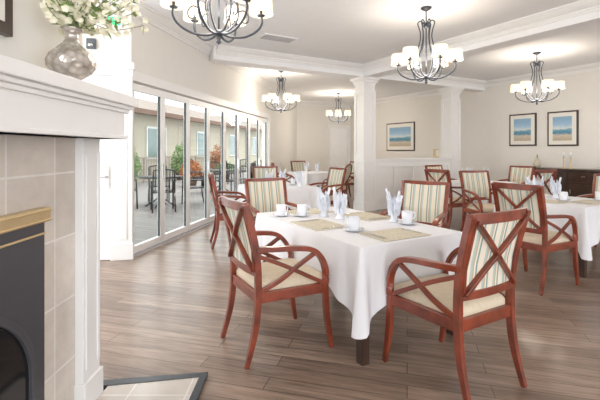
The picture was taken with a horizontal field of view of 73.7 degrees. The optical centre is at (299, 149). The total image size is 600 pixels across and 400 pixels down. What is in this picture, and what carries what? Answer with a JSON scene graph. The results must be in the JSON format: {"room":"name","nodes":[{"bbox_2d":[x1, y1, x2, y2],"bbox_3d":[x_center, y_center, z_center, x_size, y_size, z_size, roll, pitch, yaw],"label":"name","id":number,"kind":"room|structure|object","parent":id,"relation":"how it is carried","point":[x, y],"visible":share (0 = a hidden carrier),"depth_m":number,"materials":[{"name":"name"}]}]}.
{"room":"restaurant dining room","nodes":[
{"label":"restaurant dining room","id":0,"kind":"room"},
{"bbox_2d":[0,0,82,80],"bbox_3d":[-1.875,-0.250,-0.350,1.250,3.200,5.300,0,0,0],"label":"wall","id":1,"kind":"structure","parent":0,"point":[34,36],"depth_m":1.86,"materials":[{"name":"paint"}]},
{"bbox_2d":[0,0,12,36],"bbox_3d":[-1.232,-0.940,1.260,0.035,0.920,0.880,0,0,0],"label":"framed picture","id":2,"kind":"object","parent":1,"relation":"attached to","point":[6,6],"visible":1,"depth_m":1.66},
{"bbox_2d":[0,54,137,399],"bbox_3d":[-1.092,0.524,1.200,0.314,1.649,2.220,0,0,0],"label":"fireplace mantel","id":3,"kind":"object","parent":1,"relation":"attached to","point":[53,124],"visible":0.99,"depth_m":1.88,"materials":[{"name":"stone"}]},
{"bbox_2d":[0,207,51,399],"bbox_3d":[-1.113,0.800,1.180,0.051,1.100,1.160,0,0,0],"label":"fireplace insert","id":4,"kind":"object","parent":3,"relation":"in","point":[22,233],"visible":1,"depth_m":1.59,"materials":[{"name":"black metal"}]},
{"bbox_2d":[39,0,148,79],"bbox_3d":[-0.977,-0.641,1.998,0.464,0.683,0.622,0,0,0],"label":"flower vase","id":5,"kind":"object","parent":3,"relation":"on","point":[70,58],"visible":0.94,"depth_m":1.86,"materials":[{"name":"silver glass"}]},
{"bbox_2d":[83,0,133,241],"bbox_3d":[-2.756,-0.250,4.931,1.300,3.200,0.200,0,0,-13],"label":"wall","id":6,"kind":"structure","parent":0,"point":[118,49],"depth_m":4.94,"materials":[{"name":"paint"}]},
{"bbox_2d":[86,38,95,48],"bbox_3d":[-2.528,-1.290,4.835,0.100,0.120,0.089,0,0,-13],"label":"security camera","id":7,"kind":"object","parent":6,"relation":"attached to","point":[90,42],"visible":1,"depth_m":4.83,"materials":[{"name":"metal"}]},
{"bbox_2d":[83,75,111,259],"bbox_3d":[-2.731,0.217,4.777,0.890,2.245,0.110,0,0,-13],"label":"door","id":8,"kind":"structure","parent":6,"relation":"in","point":[103,81],"depth_m":4.88,"materials":[{"name":"white paint"}]},
{"bbox_2d":[103,15,122,27],"bbox_3d":[-2.300,-1.580,4.911,0.220,0.140,0.045,0,0,-13],"label":"exit sign","id":9,"kind":"object","parent":6,"relation":"attached to","point":[112,16],"visible":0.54,"depth_m":4.91,"materials":[{"name":"white paint"}]},
{"bbox_2d":[92,61,135,260],"bbox_3d":[-2.698,0.140,4.791,1.350,2.420,0.100,0,0,-13],"label":"trim","id":10,"kind":"structure","parent":6,"relation":"attached to","point":[122,73],"depth_m":4.90,"materials":[{"name":"white paint"}]},
{"bbox_2d":[134,168,245,256],"bbox_3d":[-2.492,1.420,21.395,6.800,0.100,36.000,0,0,11],"label":"floor","id":11,"kind":"structure","parent":0,"point":[145,221],"depth_m":9.21,"materials":[{"name":"concrete"}]},
{"bbox_2d":[134,179,137,208],"bbox_3d":[-4.163,0.883,9.418,0.644,0.980,0.514,0,0,-23],"label":"patio chair","id":12,"kind":"object","parent":11,"relation":"on","point":[135,189],"visible":0.12,"depth_m":9.30,"materials":[{"name":"black metal"}]},
{"bbox_2d":[134,147,142,178],"bbox_3d":[-6.288,0.563,14.597,1.058,1.614,1.046,0,0,0],"label":"potted shrub","id":13,"kind":"object","parent":11,"relation":"on","point":[136,158],"visible":0.17,"depth_m":14.71,"materials":[{"name":"green plant"}]},
{"bbox_2d":[148,165,169,202],"bbox_3d":[-3.719,0.883,10.512,0.514,0.980,0.644,0,0,-23],"label":"patio chair","id":14,"kind":"object","parent":11,"relation":"on","point":[149,167],"visible":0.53,"depth_m":10.60,"materials":[{"name":"black metal"}]},
{"bbox_2d":[139,175,181,208],"bbox_3d":[-3.394,1.013,9.743,1.000,0.746,1.000,0,0,0],"label":"patio table","id":15,"kind":"object","parent":11,"relation":"on","point":[149,176],"visible":0.47,"depth_m":9.66,"materials":[{"name":"black metal"}]},
{"bbox_2d":[150,168,175,212],"bbox_3d":[-3.068,0.883,8.974,0.514,0.980,0.644,0,0,-23],"label":"patio chair","id":16,"kind":"object","parent":11,"relation":"on","point":[173,190],"visible":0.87,"depth_m":8.84,"materials":[{"name":"black metal"}]},
{"bbox_2d":[137,155,214,182],"bbox_3d":[-6.679,0.830,15.961,0.080,1.080,17.700,0,0,11],"label":"deck railing","id":17,"kind":"object","parent":11,"relation":"on","point":[198,158],"visible":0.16,"depth_m":18.33,"materials":[{"name":"metal"}]},
{"bbox_2d":[170,142,190,179],"bbox_3d":[-5.519,0.487,18.525,0.984,1.765,1.034,0,0,-35],"label":"potted shrub","id":18,"kind":"object","parent":11,"relation":"on","point":[180,151],"visible":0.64,"depth_m":18.33,"materials":[{"name":"green plant"}]},
{"bbox_2d":[179,159,202,185],"bbox_3d":[-4.066,0.838,14.974,0.958,1.065,0.908,0,0,0],"label":"potted shrub","id":19,"kind":"object","parent":11,"relation":"on","point":[193,164],"visible":0.53,"depth_m":14.86,"materials":[{"name":"orange plant"}]},
{"bbox_2d":[182,163,201,192],"bbox_3d":[-3.340,0.883,12.515,0.644,0.980,0.514,0,0,-23],"label":"patio chair","id":20,"kind":"object","parent":11,"relation":"on","point":[183,163],"visible":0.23,"depth_m":12.45,"materials":[{"name":"black metal"}]},
{"bbox_2d":[181,173,203,203],"bbox_3d":[-2.624,0.883,10.068,0.644,0.980,0.514,0,0,-23],"label":"patio chair","id":21,"kind":"object","parent":11,"relation":"on","point":[195,177],"visible":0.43,"depth_m":10.16,"materials":[{"name":"black metal"}]},
{"bbox_2d":[210,161,219,178],"bbox_3d":[-2.896,0.883,13.609,0.514,0.980,0.644,0,0,-23],"label":"patio chair","id":22,"kind":"object","parent":11,"relation":"on","point":[212,161],"visible":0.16,"depth_m":13.85,"materials":[{"name":"black metal"}]},
{"bbox_2d":[210,144,220,174],"bbox_3d":[-4.638,0.526,22.316,1.092,1.689,1.100,0,0,-44],"label":"potted shrub","id":23,"kind":"object","parent":11,"relation":"on","point":[215,159],"visible":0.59,"depth_m":22.18,"materials":[{"name":"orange plant"}]},
{"bbox_2d":[210,169,232,191],"bbox_3d":[-2.570,1.013,12.840,1.000,0.746,1.000,0,0,0],"label":"patio table","id":24,"kind":"object","parent":11,"relation":"on","point":[211,170],"visible":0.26,"depth_m":12.82,"materials":[{"name":"black metal"}]},
{"bbox_2d":[215,163,234,193],"bbox_3d":[-2.245,0.883,12.071,0.514,0.980,0.644,0,0,-23],"label":"patio chair","id":25,"kind":"object","parent":11,"relation":"on","point":[227,164],"visible":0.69,"depth_m":11.90,"materials":[{"name":"black metal"}]},
{"bbox_2d":[239,162,255,179],"bbox_3d":[-1.801,0.883,13.165,0.644,0.980,0.514,0,0,-23],"label":"patio chair","id":26,"kind":"object","parent":11,"relation":"on","point":[253,163],"visible":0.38,"depth_m":13.22,"materials":[{"name":"black metal"}]},
{"bbox_2d":[131,15,296,178],"bbox_3d":[-1.200,-0.250,10.011,0.200,3.200,10.220,0,0,11],"label":"wall","id":27,"kind":"structure","parent":0,"point":[156,53],"depth_m":7.19,"materials":[{"name":"paint"}]},
{"bbox_2d":[133,83,163,253],"bbox_3d":[-2.068,0.235,5.391,0.080,2.170,0.772,0,0,11],"label":"door","id":28,"kind":"structure","parent":27,"relation":"in","point":[153,241],"depth_m":5.71,"materials":[{"name":"white paint"}]},
{"bbox_2d":[134,220,213,255],"bbox_3d":[-1.547,1.336,8.071,0.080,0.028,6.240,0,0,11],"label":"trim","id":29,"kind":"structure","parent":27,"relation":"attached to","point":[191,230],"depth_m":5.96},
{"bbox_2d":[163,91,187,240],"bbox_3d":[-1.927,0.235,6.159,0.056,2.170,0.772,0,0,11],"label":"door","id":30,"kind":"structure","parent":27,"relation":"in","point":[166,95],"depth_m":6.37,"materials":[{"name":"white paint"}]},
{"bbox_2d":[188,98,208,230],"bbox_3d":[-1.762,0.235,6.921,0.080,2.170,0.772,0,0,11],"label":"door","id":31,"kind":"structure","parent":27,"relation":"in","point":[193,102],"depth_m":7.22,"materials":[{"name":"white paint"}]},
{"bbox_2d":[133,71,269,165],"bbox_3d":[-1.468,0.180,8.096,0.025,2.340,6.360,0,0,11],"label":"trim","id":32,"kind":"structure","parent":27,"relation":"attached to","point":[138,77],"depth_m":6.67,"materials":[{"name":"white paint"}]},
{"bbox_2d":[132,1,297,103],"bbox_3d":[-1.053,-1.775,9.930,0.121,0.150,10.120,0,0,11],"label":"trim","id":33,"kind":"structure","parent":27,"relation":"attached to","point":[155,18],"depth_m":6.29,"materials":[{"name":"white paint"}]},
{"bbox_2d":[208,103,224,221],"bbox_3d":[-1.621,0.235,7.688,0.055,2.170,0.772,0,0,11],"label":"door","id":34,"kind":"structure","parent":27,"relation":"in","point":[210,106],"depth_m":8.01,"materials":[{"name":"white paint"}]},
{"bbox_2d":[225,108,238,194],"bbox_3d":[-1.456,0.235,8.451,0.080,2.170,0.772,0,0,11],"label":"door","id":35,"kind":"structure","parent":27,"relation":"in","point":[228,111],"depth_m":8.77,"materials":[{"name":"white paint"}]},
{"bbox_2d":[238,112,248,184],"bbox_3d":[-1.315,0.235,9.218,0.055,2.170,0.772,0,0,11],"label":"door","id":36,"kind":"structure","parent":27,"relation":"in","point":[240,114],"depth_m":9.54,"materials":[{"name":"white paint"}]},
{"bbox_2d":[249,115,259,178],"bbox_3d":[-1.150,0.235,9.980,0.080,2.170,0.772,0,0,11],"label":"door","id":37,"kind":"structure","parent":27,"relation":"in","point":[252,117],"depth_m":10.30,"materials":[{"name":"white paint"}]},
{"bbox_2d":[259,117,266,165],"bbox_3d":[-1.009,0.235,10.748,0.055,2.170,0.772,0,0,11],"label":"door","id":38,"kind":"structure","parent":27,"relation":"in","point":[260,119],"depth_m":11.07,"materials":[{"name":"white paint"}]},
{"bbox_2d":[297,104,349,178],"bbox_3d":[0.869,-0.250,15.587,2.600,3.200,0.200,0,0,-30],"label":"wall","id":39,"kind":"structure","parent":0,"point":[312,121],"depth_m":15.31,"materials":[{"name":"paint"}]},
{"bbox_2d":[297,100,349,107],"bbox_3d":[0.949,-1.775,15.448,2.400,0.150,0.120,0,0,-30],"label":"trim","id":40,"kind":"structure","parent":39,"relation":"attached to","point":[301,102],"depth_m":15.38,"materials":[{"name":"white paint"}]},
{"bbox_2d":[327,125,349,171],"bbox_3d":[1.525,0.180,15.821,1.070,2.340,0.050,0,0,-30],"label":"door","id":41,"kind":"structure","parent":39,"relation":"in","point":[338,135],"depth_m":15.83,"materials":[{"name":"white paint"}]},
{"bbox_2d":[100,185,599,399],"bbox_3d":[5.250,1.400,6.550,15.500,0.100,19.100,0,0,0],"label":"floor","id":42,"kind":"structure","parent":0,"point":[163,309],"depth_m":2.88,"materials":[{"name":"brown wood"}]},
{"bbox_2d":[97,372,207,399],"bbox_3d":[-0.900,1.338,1.195,0.700,0.024,2.390,0,0,0],"label":"hearth","id":43,"kind":"object","parent":42,"relation":"on","point":[189,386],"visible":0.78,"depth_m":2.24,"materials":[{"name":"tile"}]},
{"bbox_2d":[208,172,245,248],"bbox_3d":[-0.972,0.841,5.741,0.663,1.026,0.595,0,0,-15],"label":"dining chair","id":44,"kind":"object","parent":42,"relation":"on","point":[218,217],"visible":0.59,"depth_m":5.46,"materials":[{"name":"brown wood"}]},
{"bbox_2d":[252,166,277,177],"bbox_3d":[-0.629,0.841,7.782,0.595,1.026,0.663,0,0,-15],"label":"dining chair","id":45,"kind":"object","parent":42,"relation":"on","point":[258,171],"visible":0.17,"depth_m":8.05,"materials":[{"name":"fabric"}]},
{"bbox_2d":[244,177,296,224],"bbox_3d":[-0.266,0.841,4.410,0.595,1.026,0.663,0,0,-28],"label":"dining chair","id":46,"kind":"object","parent":42,"relation":"on","point":[262,194],"visible":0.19,"depth_m":4.63,"materials":[{"name":"fabric"}]},
{"bbox_2d":[218,196,333,368],"bbox_3d":[-0.189,0.841,2.819,0.663,1.026,0.595,0,0,-29],"label":"dining chair","id":47,"kind":"object","parent":42,"relation":"on","point":[271,280],"visible":1,"depth_m":2.64,"materials":[{"name":"brown wood"}]},
{"bbox_2d":[237,182,318,208],"bbox_3d":[-0.380,0.976,6.750,1.096,0.749,1.246,0,0,-30],"label":"dining table","id":48,"kind":"object","parent":42,"relation":"on","point":[304,194],"visible":0.35,"depth_m":6.39,"materials":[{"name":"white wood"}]},
{"bbox_2d":[279,168,285,177],"bbox_3d":[-0.307,0.458,7.023,0.127,0.280,0.127,0,0,-13],"label":"folded napkin","id":49,"kind":"object","parent":48,"relation":"on","point":[281,174],"visible":0.43,"depth_m":7.00,"materials":[{"name":"white fabric"}]},
{"bbox_2d":[296,171,302,185],"bbox_3d":[-0.013,0.458,6.615,0.127,0.280,0.127,0,0,-39],"label":"folded napkin","id":50,"kind":"object","parent":48,"relation":"on","point":[299,175],"visible":1,"depth_m":6.59,"materials":[{"name":"white fabric"}]},
{"bbox_2d":[270,162,295,182],"bbox_3d":[-0.433,0.841,10.594,0.663,1.026,0.595,0,0,-10],"label":"dining chair","id":51,"kind":"object","parent":42,"relation":"on","point":[271,163],"visible":0.17,"depth_m":10.35,"materials":[{"name":"brown wood"}]},
{"bbox_2d":[290,161,310,171],"bbox_3d":[0.083,0.841,11.929,0.595,1.026,0.663,0,0,-30],"label":"dining chair","id":52,"kind":"object","parent":42,"relation":"on","point":[295,165],"visible":0.16,"depth_m":12.15,"materials":[{"name":"fabric"}]},
{"bbox_2d":[287,171,327,186],"bbox_3d":[0.350,0.976,10.900,1.146,0.749,1.146,0,0,-30],"label":"dining table","id":53,"kind":"object","parent":42,"relation":"on","point":[309,177],"visible":0.39,"depth_m":10.37,"materials":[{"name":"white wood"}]},
{"bbox_2d":[309,167,346,204],"bbox_3d":[0.449,0.841,7.317,0.663,1.026,0.595,0,0,-30],"label":"dining chair","id":54,"kind":"object","parent":42,"relation":"on","point":[336,175],"visible":0.44,"depth_m":7.41,"materials":[{"name":"fabric"}]},
{"bbox_2d":[321,164,351,207],"bbox_3d":[0.854,0.831,9.319,0.698,1.046,0.558,0,0,30],"label":"chair","id":55,"kind":"object","parent":42,"relation":"on","point":[348,167],"visible":0.31,"depth_m":9.30,"materials":[{"name":"brown wood"}]},
{"bbox_2d":[344,161,353,196],"bbox_3d":[1.329,0.841,11.217,0.663,1.026,0.595,0,0,-30],"label":"dining chair","id":56,"kind":"object","parent":42,"relation":"on","point":[350,181],"visible":0.21,"depth_m":11.37,"materials":[{"name":"brown wood"}]},
{"bbox_2d":[255,206,461,365],"bbox_3d":[0.392,0.976,3.375,1.086,0.749,1.706,0,0,-30],"label":"dining table","id":57,"kind":"object","parent":42,"relation":"on","point":[358,265],"visible":0.65,"depth_m":2.66,"materials":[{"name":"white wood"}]},
{"bbox_2d":[273,204,289,216],"bbox_3d":[-0.169,0.544,3.629,0.159,0.101,0.156,0,0,-40],"label":"coffee mug","id":58,"kind":"object","parent":57,"relation":"on","point":[281,208],"visible":1,"depth_m":3.60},
{"bbox_2d":[294,204,310,216],"bbox_3d":[0.020,0.544,3.621,0.159,0.101,0.156,0,0,0],"label":"coffee mug","id":59,"kind":"object","parent":57,"relation":"on","point":[302,211],"visible":1,"depth_m":3.59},
{"bbox_2d":[286,208,334,213],"bbox_3d":[0.092,0.597,3.895,0.420,0.004,0.300,0,0,-30],"label":"placemat","id":60,"kind":"object","parent":57,"relation":"on","point":[313,210],"visible":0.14,"depth_m":3.87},
{"bbox_2d":[291,219,346,230],"bbox_3d":[0.151,0.597,3.213,0.300,0.004,0.420,0,0,-30],"label":"placemat","id":61,"kind":"object","parent":57,"relation":"on","point":[316,225],"visible":0.79,"depth_m":3.19,"materials":[{"name":"fabric"}]},
{"bbox_2d":[298,219,342,228],"bbox_3d":[0.155,0.592,3.215,0.190,0.004,0.370,0,0,-30],"label":"cutlery","id":62,"kind":"object","parent":61,"relation":"on","point":[312,219],"visible":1,"depth_m":3.31,"materials":[{"name":"silver metal"}]},
{"bbox_2d":[317,186,330,216],"bbox_3d":[0.216,0.458,3.620,0.127,0.280,0.127,0,0,-10],"label":"folded napkin","id":63,"kind":"object","parent":57,"relation":"on","point":[323,201],"visible":1,"depth_m":3.60,"materials":[{"name":"white fabric"}]},
{"bbox_2d":[333,186,346,218],"bbox_3d":[0.349,0.458,3.489,0.127,0.280,0.127,0,0,0],"label":"folded napkin","id":64,"kind":"object","parent":57,"relation":"on","point":[339,201],"visible":1,"depth_m":3.47,"materials":[{"name":"white fabric"}]},
{"bbox_2d":[343,216,363,231],"bbox_3d":[0.397,0.544,2.963,0.159,0.101,0.156,0,0,-20],"label":"coffee mug","id":65,"kind":"object","parent":57,"relation":"on","point":[353,225],"visible":1,"depth_m":2.93,"materials":[{"name":"ceramic"}]},
{"bbox_2d":[343,212,390,220],"bbox_3d":[0.602,0.597,3.612,0.300,0.004,0.420,0,0,-30],"label":"placemat","id":66,"kind":"object","parent":57,"relation":"on","point":[365,216],"visible":0.64,"depth_m":3.63,"materials":[{"name":"fabric"}]},
{"bbox_2d":[357,227,430,241],"bbox_3d":[0.666,0.597,2.840,0.420,0.004,0.300,0,0,-30],"label":"placemat","id":67,"kind":"object","parent":57,"relation":"on","point":[393,234],"visible":0.93,"depth_m":2.82,"materials":[{"name":"fabric"}]},
{"bbox_2d":[364,228,419,238],"bbox_3d":[0.663,0.592,2.845,0.370,0.004,0.190,0,0,-30],"label":"cutlery","id":68,"kind":"object","parent":67,"relation":"on","point":[370,234],"visible":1,"depth_m":2.80,"materials":[{"name":"silver metal"}]},
{"bbox_2d":[385,188,402,221],"bbox_3d":[0.788,0.458,3.349,0.127,0.280,0.127,0,0,40],"label":"folded napkin","id":69,"kind":"object","parent":57,"relation":"on","point":[393,203],"visible":0.98,"depth_m":3.33,"materials":[{"name":"white fabric"}]},
{"bbox_2d":[397,210,416,224],"bbox_3d":[0.868,0.544,3.234,0.159,0.101,0.156,0,0,-20],"label":"coffee mug","id":70,"kind":"object","parent":57,"relation":"on","point":[407,215],"visible":1,"depth_m":3.20,"materials":[{"name":"ceramic"}]},
{"bbox_2d":[350,76,379,211],"bbox_3d":[1.460,-0.130,9.000,0.470,2.960,0.470,0,0,-30],"label":"column","id":71,"kind":"structure","parent":42,"relation":"on","point":[365,93],"depth_m":8.89,"materials":[{"name":"white paint"}]},
{"bbox_2d":[379,180,449,228],"bbox_3d":[1.141,0.841,3.996,0.595,1.026,0.663,0,0,38],"label":"dining chair","id":72,"kind":"object","parent":42,"relation":"on","point":[429,200],"visible":0.36,"depth_m":4.17,"materials":[{"name":"fabric"}]},
{"bbox_2d":[425,165,465,213],"bbox_3d":[3.083,0.841,8.529,0.595,1.026,0.663,0,0,-30],"label":"dining chair","id":73,"kind":"object","parent":42,"relation":"on","point":[426,166],"visible":0.06,"depth_m":8.76,"materials":[{"name":"fabric"}]},
{"bbox_2d":[424,169,470,228],"bbox_3d":[2.591,0.841,6.983,0.663,1.026,0.595,0,0,-30],"label":"dining chair","id":74,"kind":"object","parent":42,"relation":"on","point":[440,175],"visible":0.4,"depth_m":6.73,"materials":[{"name":"brown wood"}]},
{"bbox_2d":[437,86,463,179],"bbox_3d":[3.928,-0.130,10.425,0.470,2.960,0.470,0,0,-30],"label":"column","id":75,"kind":"structure","parent":42,"relation":"on","point":[451,101],"depth_m":10.31,"materials":[{"name":"white paint"}]},
{"bbox_2d":[382,208,530,399],"bbox_3d":[0.927,0.841,2.411,0.595,1.026,0.663,0,0,-30],"label":"dining chair","id":76,"kind":"object","parent":42,"relation":"on","point":[487,253],"visible":1,"depth_m":2.20,"materials":[{"name":"brown wood"}]},
{"bbox_2d":[459,170,494,231],"bbox_3d":[2.844,0.841,6.133,0.595,1.026,0.663,0,0,-10],"label":"dining chair","id":77,"kind":"object","parent":42,"relation":"on","point":[475,184],"visible":0.65,"depth_m":6.35,"materials":[{"name":"fabric"}]},
{"bbox_2d":[451,180,517,213],"bbox_3d":[3.350,0.976,7.600,1.146,0.749,1.146,0,0,-30],"label":"dining table","id":78,"kind":"object","parent":42,"relation":"on","point":[454,182],"visible":0.08,"depth_m":7.37,"materials":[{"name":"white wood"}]},
{"bbox_2d":[493,165,534,203],"bbox_3d":[4.329,0.841,8.117,0.663,1.026,0.595,0,0,-30],"label":"dining chair","id":79,"kind":"object","parent":42,"relation":"on","point":[518,174],"visible":0.26,"depth_m":8.27,"materials":[{"name":"fabric"}]},
{"bbox_2d":[491,182,579,295],"bbox_3d":[2.371,0.841,4.063,0.663,1.026,0.595,0,0,-30],"label":"dining chair","id":80,"kind":"object","parent":42,"relation":"on","point":[507,196],"visible":0.62,"depth_m":3.85,"materials":[{"name":"brown wood"}]},
{"bbox_2d":[532,169,557,194],"bbox_3d":[4.011,0.841,6.968,0.595,1.026,0.663,0,0,-20],"label":"dining chair","id":81,"kind":"object","parent":42,"relation":"on","point":[546,174],"visible":0.18,"depth_m":6.70,"materials":[{"name":"brown wood"}]},
{"bbox_2d":[494,194,599,277],"bbox_3d":[3.140,0.976,4.850,1.096,0.749,1.146,0,0,-30],"label":"dining table","id":82,"kind":"object","parent":42,"relation":"on","point":[587,217],"visible":0.42,"depth_m":4.25,"materials":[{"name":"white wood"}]},
{"bbox_2d":[525,175,534,184],"bbox_3d":[2.896,0.458,5.032,0.127,0.280,0.127,0,0,-28],"label":"folded napkin","id":83,"kind":"object","parent":82,"relation":"on","point":[528,181],"visible":0.29,"depth_m":5.03,"materials":[{"name":"white fabric"}]},
{"bbox_2d":[533,175,543,185],"bbox_3d":[3.077,0.458,5.160,0.127,0.280,0.127,0,0,38],"label":"folded napkin","id":84,"kind":"object","parent":82,"relation":"on","point":[537,182],"visible":0.27,"depth_m":5.14,"materials":[{"name":"white fabric"}]},
{"bbox_2d":[550,176,561,197],"bbox_3d":[3.194,0.458,4.997,0.127,0.280,0.127,0,0,28],"label":"folded napkin","id":85,"kind":"object","parent":82,"relation":"on","point":[555,188],"visible":0.96,"depth_m":4.97,"materials":[{"name":"white fabric"}]},
{"bbox_2d":[545,199,568,203],"bbox_3d":[2.880,0.597,4.700,0.300,0.004,0.420,0,0,-30],"label":"placemat","id":86,"kind":"object","parent":82,"relation":"on","point":[546,200],"visible":0.5,"depth_m":4.62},
{"bbox_2d":[556,192,570,200],"bbox_3d":[3.105,0.544,4.714,0.159,0.101,0.156,0,0,-23],"label":"coffee mug","id":87,"kind":"object","parent":82,"relation":"on","point":[563,196],"visible":1,"depth_m":4.68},
{"bbox_2d":[569,200,599,204],"bbox_3d":[3.305,0.597,4.564,0.420,0.004,0.300,0,0,-30],"label":"placemat","id":88,"kind":"object","parent":82,"relation":"on","point":[583,201],"visible":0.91,"depth_m":4.53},
{"bbox_2d":[591,191,599,200],"bbox_3d":[3.551,0.544,4.741,0.159,0.101,0.156,0,0,-23],"label":"coffee mug","id":89,"kind":"object","parent":82,"relation":"on","point":[597,193],"visible":0.99,"depth_m":4.72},
{"bbox_2d":[535,167,599,197],"bbox_3d":[6.115,0.880,8.463,0.510,0.940,3.080,0,0,-30],"label":"sideboard","id":90,"kind":"object","parent":42,"relation":"on","point":[575,181],"visible":0.22,"depth_m":8.47,"materials":[{"name":"brown wood"}]},
{"bbox_2d":[533,154,541,167],"bbox_3d":[5.583,0.255,9.414,0.180,0.310,0.180,0,0,0],"label":"ceramic jar","id":91,"kind":"object","parent":90,"relation":"on","point":[537,163],"visible":0.98,"depth_m":9.36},
{"bbox_2d":[569,174,599,251],"bbox_3d":[3.979,0.841,5.217,0.663,1.026,0.595,0,0,-30],"label":"dining chair","id":92,"kind":"object","parent":42,"relation":"on","point":[596,178],"visible":0.25,"depth_m":5.52,"materials":[{"name":"brown wood"}]},
{"bbox_2d":[120,0,599,103],"bbox_3d":[4.950,-1.910,6.650,16.700,0.120,19.300,0,0,0],"label":"ceiling","id":93,"kind":"structure","parent":0,"point":[354,31],"depth_m":6.52,"materials":[{"name":"paint"}]},
{"bbox_2d":[160,0,272,44],"bbox_3d":[-0.660,-1.353,3.250,0.886,0.995,0.863,0,0,-6],"label":"chandelier","id":94,"kind":"object","parent":93,"relation":"hanging from","point":[194,12],"visible":1,"depth_m":3.27,"materials":[{"name":"frosted glass"},{"name":"dark iron"}]},
{"bbox_2d":[258,33,297,42],"bbox_3d":[-0.360,-1.840,6.600,0.600,0.020,0.280,0,0,-30],"label":"ceiling vent","id":95,"kind":"object","parent":93,"relation":"attached to","point":[266,36],"depth_m":6.57,"materials":[{"name":"metal"}]},
{"bbox_2d":[262,71,299,112],"bbox_3d":[-0.440,-1.353,9.300,0.863,0.995,0.886,0,0,44],"label":"chandelier","id":96,"kind":"object","parent":93,"relation":"hanging from","point":[289,98],"visible":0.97,"depth_m":9.23,"materials":[{"name":"metal"}]},
{"bbox_2d":[326,93,350,123],"bbox_3d":[1.250,-1.353,13.000,0.886,0.995,0.863,0,0,-11],"label":"chandelier","id":97,"kind":"object","parent":93,"relation":"hanging from","point":[338,112],"visible":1,"depth_m":12.89,"materials":[{"name":"metal"}]},
{"bbox_2d":[210,45,484,91],"bbox_3d":[1.668,-1.730,9.120,7.580,0.240,0.340,0,0,-30],"label":"ceiling beam","id":98,"kind":"structure","parent":93,"relation":"attached to","point":[215,58],"depth_m":8.20,"materials":[{"name":"paint"}]},
{"bbox_2d":[391,6,462,83],"bbox_3d":[1.640,-1.353,5.200,0.886,0.995,0.863,0,0,-29],"label":"chandelier","id":99,"kind":"object","parent":93,"relation":"hanging from","point":[440,54],"visible":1,"depth_m":5.13,"materials":[{"name":"frosted white glass"},{"name":"dark iron"}]},
{"bbox_2d":[363,0,599,77],"bbox_3d":[4.686,-1.775,2.953,0.121,0.150,13.300,0,0,-30],"label":"ceiling beam","id":100,"kind":"structure","parent":93,"relation":"attached to","point":[581,7],"depth_m":5.74,"materials":[{"name":"white paint"}]},
{"bbox_2d":[510,52,564,104],"bbox_3d":[4.500,-1.353,7.600,0.886,0.995,0.863,0,0,-17],"label":"chandelier","id":101,"kind":"object","parent":93,"relation":"hanging from","point":[547,85],"visible":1,"depth_m":7.52,"materials":[{"name":"frosted white glass"},{"name":"dark iron"}]},
{"bbox_2d":[376,158,450,209],"bbox_3d":[2.694,0.775,9.713,2.530,1.150,0.280,0,0,-30],"label":"wall","id":102,"kind":"structure","parent":0,"point":[390,172],"depth_m":9.35,"materials":[{"name":"white paint"}]},
{"bbox_2d":[433,149,438,157],"bbox_3d":[3.453,0.090,10.148,0.120,0.220,0.085,0,0,-30],"label":"lantern","id":103,"kind":"object","parent":102,"relation":"on","point":[435,151],"visible":1,"depth_m":10.12,"materials":[{"name":"gold metal"}]},
{"bbox_2d":[350,70,599,181],"bbox_3d":[7.592,-0.250,6.636,0.200,3.200,21.980,0,0,-30],"label":"wall","id":104,"kind":"structure","parent":0,"point":[485,114],"depth_m":10.53,"materials":[{"name":"paint"}]},
{"bbox_2d":[216,44,485,86],"bbox_3d":[1.792,-1.775,8.926,7.500,0.150,0.120,0,0,-30],"label":"trim","id":105,"kind":"structure","parent":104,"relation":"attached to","point":[226,50],"depth_m":8.03,"materials":[{"name":"white paint"}]},
{"bbox_2d":[387,122,414,150],"bbox_3d":[3.414,-0.450,13.635,0.037,0.960,1.320,0,0,-30],"label":"framed picture","id":106,"kind":"object","parent":104,"relation":"attached to","point":[400,136],"visible":1,"depth_m":13.56},
{"bbox_2d":[389,127,410,145],"bbox_3d":[3.399,-0.450,13.626,0.004,0.650,1.010,0,0,-30],"label":"print","id":107,"kind":"object","parent":106,"relation":"attached to","point":[398,136],"depth_m":13.59},
{"bbox_2d":[349,62,599,107],"bbox_3d":[7.473,-1.775,6.521,0.121,0.150,21.900,0,0,-30],"label":"trim","id":108,"kind":"structure","parent":104,"relation":"attached to","point":[593,66],"depth_m":9.97,"materials":[{"name":"white paint"}]},
{"bbox_2d":[509,113,536,145],"bbox_3d":[5.539,-0.500,9.954,0.037,0.800,0.680,0,0,-30],"label":"framed picture","id":109,"kind":"object","parent":104,"relation":"attached to","point":[522,127],"visible":1,"depth_m":9.92},
{"bbox_2d":[514,118,530,140],"bbox_3d":[5.524,-0.500,9.946,0.003,0.550,0.430,0,0,-30],"label":"print","id":110,"kind":"object","parent":109,"relation":"attached to","point":[522,126],"depth_m":9.94},
{"bbox_2d":[547,110,578,145],"bbox_3d":[6.004,-0.490,9.149,0.037,0.800,0.660,0,0,-30],"label":"framed picture","id":111,"kind":"object","parent":104,"relation":"attached to","point":[562,126],"visible":1,"depth_m":9.11},
{"bbox_2d":[553,116,571,140],"bbox_3d":[5.989,-0.490,9.140,0.003,0.550,0.410,0,0,-30],"label":"print","id":112,"kind":"object","parent":111,"relation":"attached to","point":[562,125],"depth_m":9.13},
{"bbox_3d":[-25.144,1.575,35.104,43.000,0.150,70.000,0,0,11],"label":"lawn","id":113,"kind":"structure","parent":0,"visible":0},
{"bbox_2d":[134,98,261,182],"bbox_3d":[-7.248,-0.725,29.485,5.100,4.450,35.200,0,0,11],"label":"neighbouring building","id":114,"kind":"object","parent":113,"relation":"on","point":[145,126],"visible":0.27,"depth_m":23.15,"materials":[{"name":"beige paint"}]},
{"bbox_2d":[134,108,234,127],"bbox_3d":[-5.051,-0.020,15.584,0.201,2.780,14.400,0,0,11],"label":"roof","id":115,"kind":"structure","parent":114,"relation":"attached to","point":[136,110],"depth_m":15.86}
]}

